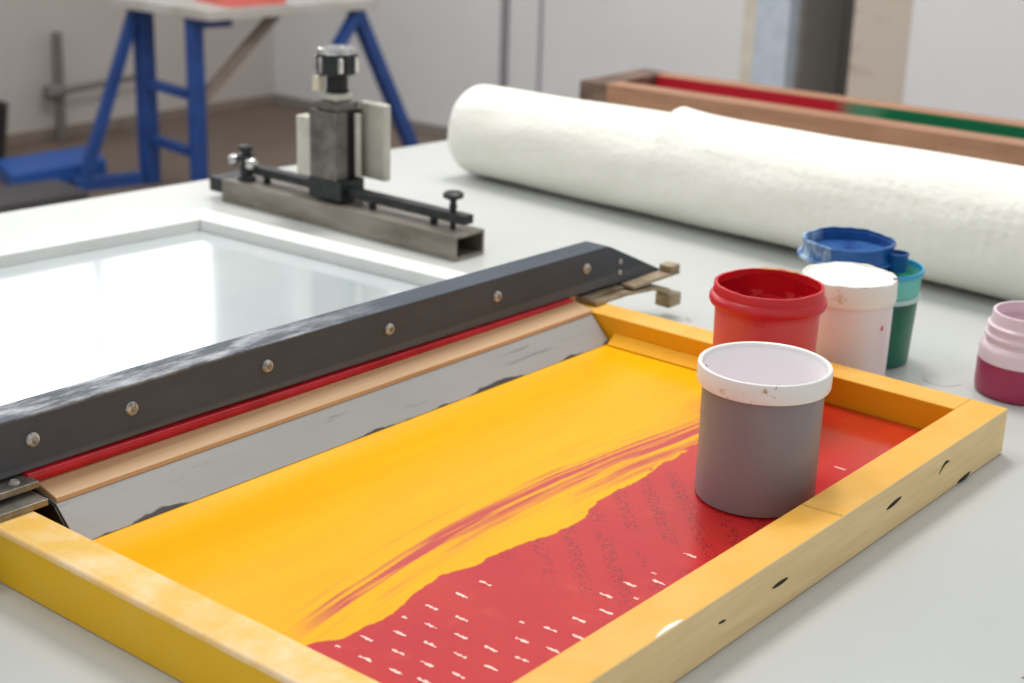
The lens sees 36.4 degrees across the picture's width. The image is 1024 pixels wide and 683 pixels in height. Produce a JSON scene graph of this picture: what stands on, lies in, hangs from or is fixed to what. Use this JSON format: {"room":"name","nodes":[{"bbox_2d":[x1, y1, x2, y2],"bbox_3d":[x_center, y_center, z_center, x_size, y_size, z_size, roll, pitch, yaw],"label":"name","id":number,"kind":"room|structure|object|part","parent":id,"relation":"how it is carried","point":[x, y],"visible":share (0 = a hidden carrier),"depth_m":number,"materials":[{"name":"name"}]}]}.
{"room":"print shop","nodes":[
{"label":"print shop","id":0,"kind":"room"},
{"bbox_2d":[0,0,274,134],"bbox_3d":[-3.215,-2.338,5.137,0.150,3.850,9.600,16,24,37],"label":"wall","id":1,"kind":"structure","parent":0,"point":[90,29],"depth_m":7.08,"materials":[{"name":"white paint"}]},
{"bbox_2d":[6,93,274,146],"bbox_3d":[-3.735,-0.327,5.086,0.017,0.050,7.929,16,24,37],"label":"baseboard","id":2,"kind":"structure","parent":1,"relation":"attached to","point":[211,108],"depth_m":7.31,"materials":[{"name":"grey wood"}]},
{"bbox_2d":[0,104,447,198],"bbox_3d":[0.372,0.600,2.962,9.600,0.100,9.600,16,24,37],"label":"floor","id":3,"kind":"structure","parent":0,"point":[271,129],"depth_m":7.01,"materials":[{"name":"brown concrete"}]},
{"bbox_2d":[0,101,8,158],"bbox_3d":[-2.213,-0.854,6.452,0.270,0.250,0.270,16,24,37],"label":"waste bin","id":4,"kind":"object","parent":3,"relation":"on","point":[4,106],"visible":0.83,"depth_m":6.43,"materials":[{"name":"black plastic"}]},
{"bbox_2d":[0,179,88,212],"bbox_3d":[-1.835,-0.504,5.715,0.483,0.084,0.283,-16,25,-41],"label":"crate","id":5,"kind":"object","parent":3,"relation":"on","point":[15,197],"visible":0.69,"depth_m":5.71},
{"bbox_2d":[0,146,106,184],"bbox_3d":[-1.860,-0.703,6.303,0.290,0.070,0.556,16,24,37],"label":"platform","id":6,"kind":"object","parent":3,"relation":"on","point":[63,165],"visible":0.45,"depth_m":6.21,"materials":[{"name":"blue metal"}]},
{"bbox_2d":[42,32,134,141],"bbox_3d":[-1.880,-1.167,7.043,0.072,0.481,0.562,16,24,37],"label":"stand","id":7,"kind":"object","parent":3,"relation":"on","point":[57,91],"visible":0.89,"depth_m":6.89,"materials":[{"name":"grey metal"}]},
{"bbox_2d":[73,0,418,190],"bbox_3d":[-1.004,-1.001,6.249,1.397,0.749,0.585,-14,25,-39],"label":"trestle table","id":8,"kind":"object","parent":3,"relation":"on","point":[138,24],"visible":0.83,"depth_m":6.06,"materials":[{"name":"blue metal"}]},
{"bbox_3d":[-1.573,-0.955,6.084,0.278,0.668,0.042,-11,22,-32],"label":"leg","id":9,"kind":"part","parent":8,"relation":"part of","materials":[{"name":"blue metal"}]},
{"bbox_3d":[-1.447,-0.973,6.173,0.062,0.700,0.062,16,24,37],"label":"leg","id":10,"kind":"part","parent":8,"relation":"part of","materials":[{"name":"blue metal"}]},
{"bbox_3d":[-1.195,-0.878,5.914,0.052,0.700,0.052,16,24,37],"label":"leg","id":11,"kind":"part","parent":8,"relation":"part of","materials":[{"name":"blue metal"}]},
{"bbox_2d":[197,0,285,6],"bbox_3d":[-1.036,-1.312,5.941,0.253,0.036,0.268,-13,24,-37],"label":"paper stack","id":12,"kind":"object","parent":8,"relation":"on","point":[226,3],"visible":1,"depth_m":5.83,"materials":[{"name":"red paper"}]},
{"bbox_3d":[-0.506,-1.027,6.413,0.050,0.720,0.429,16,24,37],"label":"leg","id":13,"kind":"part","parent":8,"relation":"part of","materials":[{"name":"blue metal"}]},
{"bbox_2d":[0,140,1023,682],"bbox_3d":[0.072,0.553,1.602,3.065,0.850,3.640,16,24,37],"label":"worktable","id":14,"kind":"object","parent":3,"relation":"on","point":[938,597],"visible":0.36,"depth_m":1.44,"materials":[{"name":"white laminate"}]},
{"bbox_2d":[0,209,467,405],"bbox_3d":[-0.632,-0.010,1.842,0.750,0.020,1.158,16,24,37],"label":"glass panel","id":15,"kind":"object","parent":14,"relation":"on","point":[78,306],"visible":0.48,"depth_m":2.06,"materials":[{"name":"glass"}]},
{"bbox_3d":[-0.847,-0.076,2.017,1.085,0.020,0.052,-16,26,-42],"label":"rail","id":16,"kind":"part","parent":15,"relation":"part of","materials":[{"name":"white metal"}]},
{"bbox_3d":[-0.259,-0.127,2.217,0.577,0.020,0.047,15,23,34],"label":"rail","id":17,"kind":"part","parent":15,"relation":"part of","materials":[{"name":"white metal"}]},
{"bbox_2d":[209,44,483,260],"bbox_3d":[-0.256,-0.312,2.371,0.534,0.270,0.088,16,24,37],"label":"tool","id":18,"kind":"object","parent":14,"relation":"on","point":[339,142],"visible":1,"depth_m":2.36,"materials":[{"name":"metal"}]},
{"bbox_3d":[-0.427,-0.289,2.506,0.030,0.057,0.030,16,24,37],"label":"knob","id":19,"kind":"part","parent":18,"relation":"part of","materials":[{"name":"metal"}]},
{"bbox_3d":[-0.313,-0.303,2.399,0.032,0.092,0.024,16,24,37],"label":"plate","id":20,"kind":"part","parent":18,"relation":"part of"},
{"bbox_3d":[-0.262,-0.416,2.335,0.062,0.032,0.063,16,24,37],"label":"knob","id":21,"kind":"part","parent":18,"relation":"part of","materials":[{"name":"metal"}]},
{"bbox_3d":[-0.263,-0.389,2.345,0.036,0.026,0.036,16,24,37],"label":"knob stem","id":22,"kind":"part","parent":18,"relation":"part of","materials":[{"name":"black metal"}]},
{"bbox_3d":[-0.235,-0.298,2.372,0.011,0.095,0.011,16,24,37],"label":"guide rod","id":23,"kind":"part","parent":18,"relation":"part of","materials":[{"name":"silver metal"}]},
{"bbox_2d":[0,296,1007,682],"bbox_3d":[0.005,0.122,1.465,0.600,0.050,0.847,16,24,37],"label":"frame","id":24,"kind":"object","parent":14,"relation":"on","point":[550,524],"visible":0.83,"depth_m":1.33,"materials":[{"name":"yellow wood"}]},
{"bbox_3d":[-0.252,0.216,1.168,0.600,0.049,0.040,16,24,37],"label":"short rail","id":25,"kind":"part","parent":24,"relation":"part of","materials":[{"name":"yellow wood"}]},
{"bbox_2d":[0,241,680,539],"bbox_3d":[-0.186,0.038,1.563,0.101,0.104,1.214,17,24,37],"label":"squeegee","id":26,"kind":"object","parent":24,"relation":"on","point":[115,451],"visible":0.99,"depth_m":1.52,"materials":[{"name":"metal"}]},
{"bbox_3d":[-0.486,0.137,1.261,0.058,0.006,0.201,17,24,37],"label":"carrier plate","id":27,"kind":"part","parent":26,"relation":"part of","materials":[{"name":"metal"}]},
{"bbox_3d":[-0.481,0.149,1.258,0.074,0.006,0.198,17,24,37],"label":"carrier plate","id":28,"kind":"part","parent":26,"relation":"part of","materials":[{"name":"metal"}]},
{"bbox_3d":[-0.398,0.144,1.329,0.083,0.033,0.002,17,24,37],"label":"plate","id":29,"kind":"part","parent":26,"relation":"part of","materials":[{"name":"black metal"}]},
{"bbox_3d":[-0.152,0.062,1.595,0.075,0.034,0.741,17,24,37],"label":"flood blade","id":30,"kind":"part","parent":26,"relation":"part of","materials":[{"name":"grey metal"}]},
{"bbox_3d":[0.140,-0.058,1.943,0.032,0.022,0.156,17,24,37],"label":"carrier arm","id":31,"kind":"part","parent":26,"relation":"part of","materials":[{"name":"metal"}]},
{"bbox_3d":[0.175,-0.080,1.968,0.020,0.004,0.100,17,24,37],"label":"carrier arm","id":32,"kind":"part","parent":26,"relation":"part of","materials":[{"name":"metal"}]},
{"bbox_3d":[0.233,0.181,1.313,0.040,0.049,0.807,16,24,37],"label":"long rail","id":33,"kind":"part","parent":24,"relation":"part of","materials":[{"name":"yellow wood"}]},
{"bbox_2d":[695,341,832,517],"bbox_3d":[0.226,0.080,1.425,0.121,0.130,0.121,16,24,37],"label":"jar","id":34,"kind":"object","parent":24,"relation":"on","point":[762,403],"visible":0.97,"depth_m":1.39,"materials":[{"name":"grey plastic"}]},
{"bbox_2d":[709,267,827,352],"bbox_3d":[0.266,0.003,1.643,0.122,0.137,0.122,16,24,37],"label":"jar","id":35,"kind":"object","parent":24,"relation":"on","point":[762,304],"visible":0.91,"depth_m":1.60,"materials":[{"name":"red paint"}]},
{"bbox_3d":[0.261,0.028,1.762,0.520,0.049,0.040,16,24,37],"label":"short rail","id":36,"kind":"part","parent":24,"relation":"part of","materials":[{"name":"yellow wood"}]},
{"bbox_2d":[448,85,1023,300],"bbox_3d":[0.516,-0.202,2.232,1.601,0.196,0.194,18,24,39],"label":"paper roll","id":37,"kind":"object","parent":14,"relation":"on","point":[961,218],"visible":0.94,"depth_m":2.30,"materials":[{"name":"white paper"}]},
{"bbox_2d":[579,69,1023,165],"bbox_3d":[0.806,-0.380,2.958,1.483,0.080,0.235,15,23,34],"label":"frame","id":38,"kind":"object","parent":14,"relation":"on","point":[996,139],"visible":0.76,"depth_m":3.05,"materials":[{"name":"brown wood"}]},
{"bbox_3d":[0.243,-0.531,3.350,0.066,0.080,0.238,16,24,37],"label":"short rail","id":39,"kind":"part","parent":38,"relation":"part of","materials":[{"name":"brown wood"}]},
{"bbox_3d":[0.863,-0.402,3.026,1.337,0.080,0.052,15,23,34],"label":"long rail","id":40,"kind":"part","parent":38,"relation":"part of","materials":[{"name":"brown wood"}]},
{"bbox_2d":[802,262,898,375],"bbox_3d":[0.377,-0.014,1.770,0.108,0.131,0.108,16,24,37],"label":"jar","id":41,"kind":"object","parent":14,"relation":"on","point":[854,328],"visible":0.71,"depth_m":1.73,"materials":[{"name":"white plastic"}]},
{"bbox_2d":[883,258,924,368],"bbox_3d":[0.432,-0.036,1.862,0.107,0.116,0.107,16,24,37],"label":"jar","id":42,"kind":"object","parent":14,"relation":"on","point":[909,282],"visible":0.36,"depth_m":1.83,"materials":[{"name":"green plastic"}]},
{"bbox_2d":[797,226,908,272],"bbox_3d":[0.402,-0.109,1.864,0.120,0.030,0.120,-4,20,-17],"label":"pot","id":43,"kind":"object","parent":42,"relation":"on","point":[833,243],"visible":0.96,"depth_m":1.84,"materials":[{"name":"blue plastic"}]},
{"bbox_3d":[0.453,-0.094,1.835,0.026,0.023,0.026,16,24,37],"label":"spout","id":44,"kind":"part","parent":43,"relation":"part of","materials":[{"name":"blue plastic"}]},
{"bbox_2d":[974,301,1023,405],"bbox_3d":[0.582,0.012,1.766,0.104,0.095,0.104,16,24,37],"label":"jar","id":45,"kind":"object","parent":14,"relation":"on","point":[999,370],"visible":1,"depth_m":1.74,"materials":[{"name":"pink plastic"}]},
{"bbox_2d":[837,0,855,95],"bbox_3d":[1.332,-2.340,5.540,0.050,3.850,0.060,16,24,37],"label":"trim","id":46,"kind":"structure","parent":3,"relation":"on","point":[850,4],"depth_m":5.94,"materials":[{"name":"paint"}]},
{"bbox_2d":[273,0,744,126],"bbox_3d":[-0.067,-2.750,6.620,2.749,3.850,0.120,16,24,37],"label":"wall","id":47,"kind":"structure","parent":0,"point":[434,51],"depth_m":6.93,"materials":[{"name":"white paint"}]},
{"bbox_2d":[275,94,447,137],"bbox_3d":[-0.157,-0.935,7.177,2.730,0.050,0.017,16,24,37],"label":"baseboard","id":48,"kind":"structure","parent":47,"relation":"attached to","point":[421,127],"depth_m":7.49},
{"bbox_2d":[499,0,508,87],"bbox_3d":[0.006,-2.701,6.482,0.040,3.850,0.011,16,24,37],"label":"trim","id":49,"kind":"structure","parent":47,"relation":"attached to","point":[504,3],"depth_m":6.94,"materials":[{"name":"paint"}]},
{"bbox_2d":[537,0,542,92],"bbox_3d":[0.163,-2.656,6.364,0.017,3.850,0.007,16,24,37],"label":"trim","id":50,"kind":"structure","parent":47,"relation":"attached to","point":[541,1],"depth_m":6.83,"materials":[{"name":"paint"}]},
{"bbox_2d":[739,0,756,82],"bbox_3d":[1.011,-2.431,5.778,0.060,3.850,0.135,16,24,37],"label":"trim","id":51,"kind":"structure","parent":47,"relation":"attached to","point":[750,5],"depth_m":6.15,"materials":[{"name":"paint"}]},
{"bbox_2d":[751,0,800,88],"bbox_3d":[1.089,-2.406,5.712,0.150,3.850,0.145,16,24,37],"label":"trim","id":52,"kind":"structure","parent":47,"relation":"attached to","point":[777,21],"depth_m":6.07,"materials":[{"name":"paint"}]},
{"bbox_2d":[793,0,843,94],"bbox_3d":[1.258,-2.424,5.781,0.020,3.850,0.320,16,24,37],"label":"trim","id":53,"kind":"structure","parent":0,"point":[820,21],"depth_m":6.19,"materials":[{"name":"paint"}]},
{"bbox_2d":[835,0,845,94],"bbox_3d":[1.778,-2.548,6.189,1.700,3.850,0.100,16,24,37],"label":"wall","id":54,"kind":"structure","parent":0,"point":[844,6],"depth_m":6.82,"materials":[{"name":"grey paint"}]},
{"bbox_2d":[903,0,1023,120],"bbox_3d":[3.815,-1.580,3.530,5.955,3.850,0.150,16,24,37],"label":"wall","id":55,"kind":"structure","parent":0,"point":[965,56],"depth_m":5.51,"materials":[{"name":"white paint"}]},
{"bbox_2d":[846,0,913,103],"bbox_3d":[1.433,-1.439,5.689,0.334,2.045,0.040,16,24,37],"label":"door","id":56,"kind":"structure","parent":55,"relation":"in","point":[881,28],"depth_m":5.82,"materials":[{"name":"beige wood"}]}
]}

